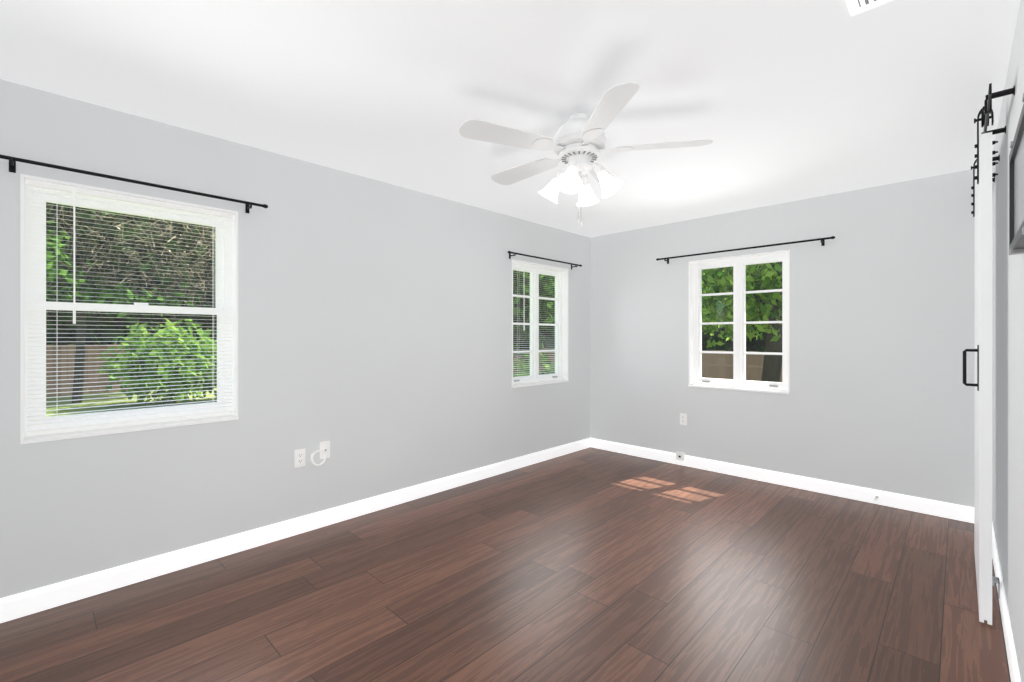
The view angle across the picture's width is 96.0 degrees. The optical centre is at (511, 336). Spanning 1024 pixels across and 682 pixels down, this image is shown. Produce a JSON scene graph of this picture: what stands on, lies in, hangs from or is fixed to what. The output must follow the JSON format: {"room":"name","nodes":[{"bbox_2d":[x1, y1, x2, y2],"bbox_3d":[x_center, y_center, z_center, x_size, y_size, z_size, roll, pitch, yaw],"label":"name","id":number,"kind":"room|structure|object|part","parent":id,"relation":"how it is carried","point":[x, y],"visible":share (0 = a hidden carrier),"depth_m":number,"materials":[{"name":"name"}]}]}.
{"room":"empty bedroom","nodes":[
{"label":"empty bedroom","id":0,"kind":"room"},
{"bbox_2d":[0,79,589,597],"bbox_3d":[-0.883,0.062,3.642,0.150,2.440,5.300,0,0,44],"label":"wall","id":1,"kind":"structure","parent":0,"point":[374,333],"depth_m":2.99,"materials":[{"name":"grey paint"}]},
{"bbox_2d":[20,174,238,443],"bbox_3d":[-1.995,-0.128,2.485,0.164,1.240,0.890,0,0,44],"label":"window","id":2,"kind":"structure","parent":1,"relation":"in","point":[26,264],"depth_m":2.39,"materials":[{"name":"white plastic"}]},
{"bbox_2d":[26,179,233,434],"bbox_3d":[-1.963,-0.139,2.453,0.046,1.190,0.854,0,0,44],"label":"window blind","id":3,"kind":"object","parent":2,"relation":"attached to","point":[74,190],"visible":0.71,"depth_m":2.38,"materials":[{"name":"white plastic"}]},
{"bbox_2d":[0,154,267,212],"bbox_3d":[-1.960,-0.776,2.360,0.088,0.057,1.309,0,0,44],"label":"curtain rod","id":4,"kind":"object","parent":1,"relation":"attached to","point":[12,164],"visible":1,"depth_m":2.31,"materials":[{"name":"black metal"}]},
{"bbox_2d":[0,438,591,622],"bbox_3d":[-0.825,1.228,3.585,0.013,0.107,5.000,0,0,44],"label":"baseboard","id":5,"kind":"structure","parent":1,"relation":"attached to","point":[22,604],"depth_m":2.73,"materials":[{"name":"white wood"}]},
{"bbox_2d":[294,449,305,467],"bbox_3d":[-1.383,0.792,3.012,0.009,0.114,0.070,0,0,44],"label":"outlet","id":6,"kind":"object","parent":1,"relation":"attached to","point":[300,458],"visible":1,"depth_m":3.01,"materials":[{"name":"white plastic"}]},
{"bbox_2d":[311,441,329,465],"bbox_3d":[-1.277,0.785,3.093,0.049,0.150,0.136,0,0,44],"label":"outlet plate","id":7,"kind":"object","parent":1,"relation":"attached to","point":[324,450],"visible":0.98,"depth_m":3.11,"materials":[{"name":"white plastic"}]},
{"bbox_2d":[512,259,568,387],"bbox_3d":[0.260,-0.128,4.811,0.164,1.240,0.890,0,0,44],"label":"window","id":8,"kind":"structure","parent":1,"relation":"in","point":[561,324],"depth_m":4.87,"materials":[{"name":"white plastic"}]},
{"bbox_2d":[513,261,565,383],"bbox_3d":[0.292,-0.139,4.780,0.046,1.190,0.854,0,0,44],"label":"window blind","id":9,"kind":"object","parent":8,"relation":"attached to","point":[524,265],"visible":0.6,"depth_m":4.77,"materials":[{"name":"white plastic"}]},
{"bbox_2d":[508,251,581,269],"bbox_3d":[0.351,-0.776,4.743,0.088,0.057,1.169,0,0,44],"label":"curtain rod","id":10,"kind":"object","parent":1,"relation":"attached to","point":[515,253],"visible":1,"depth_m":4.64,"materials":[{"name":"black metal"}]},
{"bbox_2d":[0,447,1010,681],"bbox_3d":[0.336,1.342,2.460,3.545,0.120,5.300,0,0,44],"label":"floor","id":11,"kind":"structure","parent":0,"point":[590,564],"depth_m":2.26,"materials":[{"name":"brown wood"}]},
{"bbox_2d":[0,0,1019,237],"bbox_3d":[0.304,-1.228,2.428,5.045,0.140,6.710,0,0,44],"label":"ceiling","id":12,"kind":"structure","parent":0,"point":[779,101],"depth_m":2.10,"materials":[{"name":"white paint"}]},
{"bbox_2d":[459,82,712,226],"bbox_3d":[0.325,-0.865,2.480,1.230,0.586,1.272,0,0,44],"label":"fan","id":13,"kind":"object","parent":12,"relation":"hanging from","point":[577,144],"visible":1,"depth_m":2.34,"materials":[{"name":"white plastic"}]},
{"bbox_2d":[846,0,892,16],"bbox_3d":[1.223,-1.152,1.443,0.305,0.011,0.305,0,0,44],"label":"ceiling vent","id":14,"kind":"object","parent":12,"relation":"in","point":[855,7],"visible":1,"depth_m":1.60,"materials":[{"name":"white metal"}]},
{"bbox_2d":[590,169,975,506],"bbox_3d":[2.128,0.062,4.309,3.245,2.440,0.150,0,0,44],"label":"wall","id":15,"kind":"structure","parent":0,"point":[880,396],"depth_m":3.75,"materials":[{"name":"grey paint"}]},
{"bbox_2d":[680,413,686,424],"bbox_3d":[1.709,0.822,4.604,0.070,0.114,0.009,0,0,44],"label":"outlet","id":16,"kind":"object","parent":15,"relation":"attached to","point":[683,419],"visible":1,"depth_m":4.60,"materials":[{"name":"white plastic"}]},
{"bbox_2d":[688,250,789,393],"bbox_3d":[2.114,-0.128,4.313,0.880,1.240,0.164,0,0,44],"label":"window","id":17,"kind":"structure","parent":15,"relation":"in","point":[739,381],"depth_m":4.31,"materials":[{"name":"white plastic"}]},
{"bbox_2d":[656,236,834,263],"bbox_3d":[2.045,-0.776,4.223,1.524,0.057,0.088,0,0,44],"label":"curtain rod","id":18,"kind":"object","parent":15,"relation":"attached to","point":[809,240],"visible":1,"depth_m":4.09,"materials":[{"name":"black metal"}]},
{"bbox_2d":[592,438,973,522],"bbox_3d":[2.069,1.228,4.253,3.180,0.107,0.013,0,0,44],"label":"baseboard","id":19,"kind":"structure","parent":15,"relation":"attached to","point":[906,502],"depth_m":3.86,"materials":[{"name":"white wood"}]},
{"bbox_2d":[676,452,683,460],"bbox_3d":[1.678,1.189,4.601,0.076,0.074,0.030,0,0,44],"label":"outlet","id":20,"kind":"object","parent":19,"relation":"attached to","point":[679,455],"visible":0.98,"depth_m":4.59,"materials":[{"name":"white plastic"}]},
{"bbox_2d":[992,0,1023,681],"bbox_3d":[1.554,0.062,1.279,0.150,2.440,5.300,0,0,44],"label":"wall","id":21,"kind":"structure","parent":0,"point":[1008,396],"depth_m":1.98,"materials":[{"name":"grey paint"}]},
{"bbox_2d":[963,83,1014,624],"bbox_3d":[2.480,0.116,2.442,0.140,2.308,1.960,0,0,44],"label":"barn door","id":22,"kind":"structure","parent":21,"relation":"in","point":[983,394],"depth_m":2.05,"materials":[{"name":"white wood"}]},
{"bbox_3d":[2.480,0.102,2.442,0.140,2.280,1.960,0,0,44],"label":"barn door rail hardware","id":23,"kind":"part","parent":22,"relation":"part of","materials":[{"name":"white wood"}]},
{"bbox_2d":[992,522,1020,681],"bbox_3d":[1.496,1.228,1.335,0.013,0.107,5.000,0,0,44],"label":"baseboard","id":24,"kind":"structure","parent":21,"relation":"attached to","point":[1009,641],"depth_m":1.95,"materials":[{"name":"white wood"}]},
{"bbox_2d":[1009,93,1023,254],"bbox_3d":[1.446,-0.437,1.300,0.036,0.352,0.640,0,0,44],"label":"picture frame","id":25,"kind":"object","parent":21,"relation":"attached to","point":[1016,200],"visible":1,"depth_m":1.41,"materials":[{"name":"grey wood"}]},
{"label":"outside","id":26,"kind":"structure","parent":0,"visible":0},
{"bbox_2d":[46,202,781,416],"bbox_3d":[-4.071,-3.587,7.429,80.000,11.263,75.000,0,0,44],"label":"garden","id":27,"kind":"object","parent":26,"point":[754,306],"depth_m":11.82,"materials":[{"name":"green plant"}]}
]}

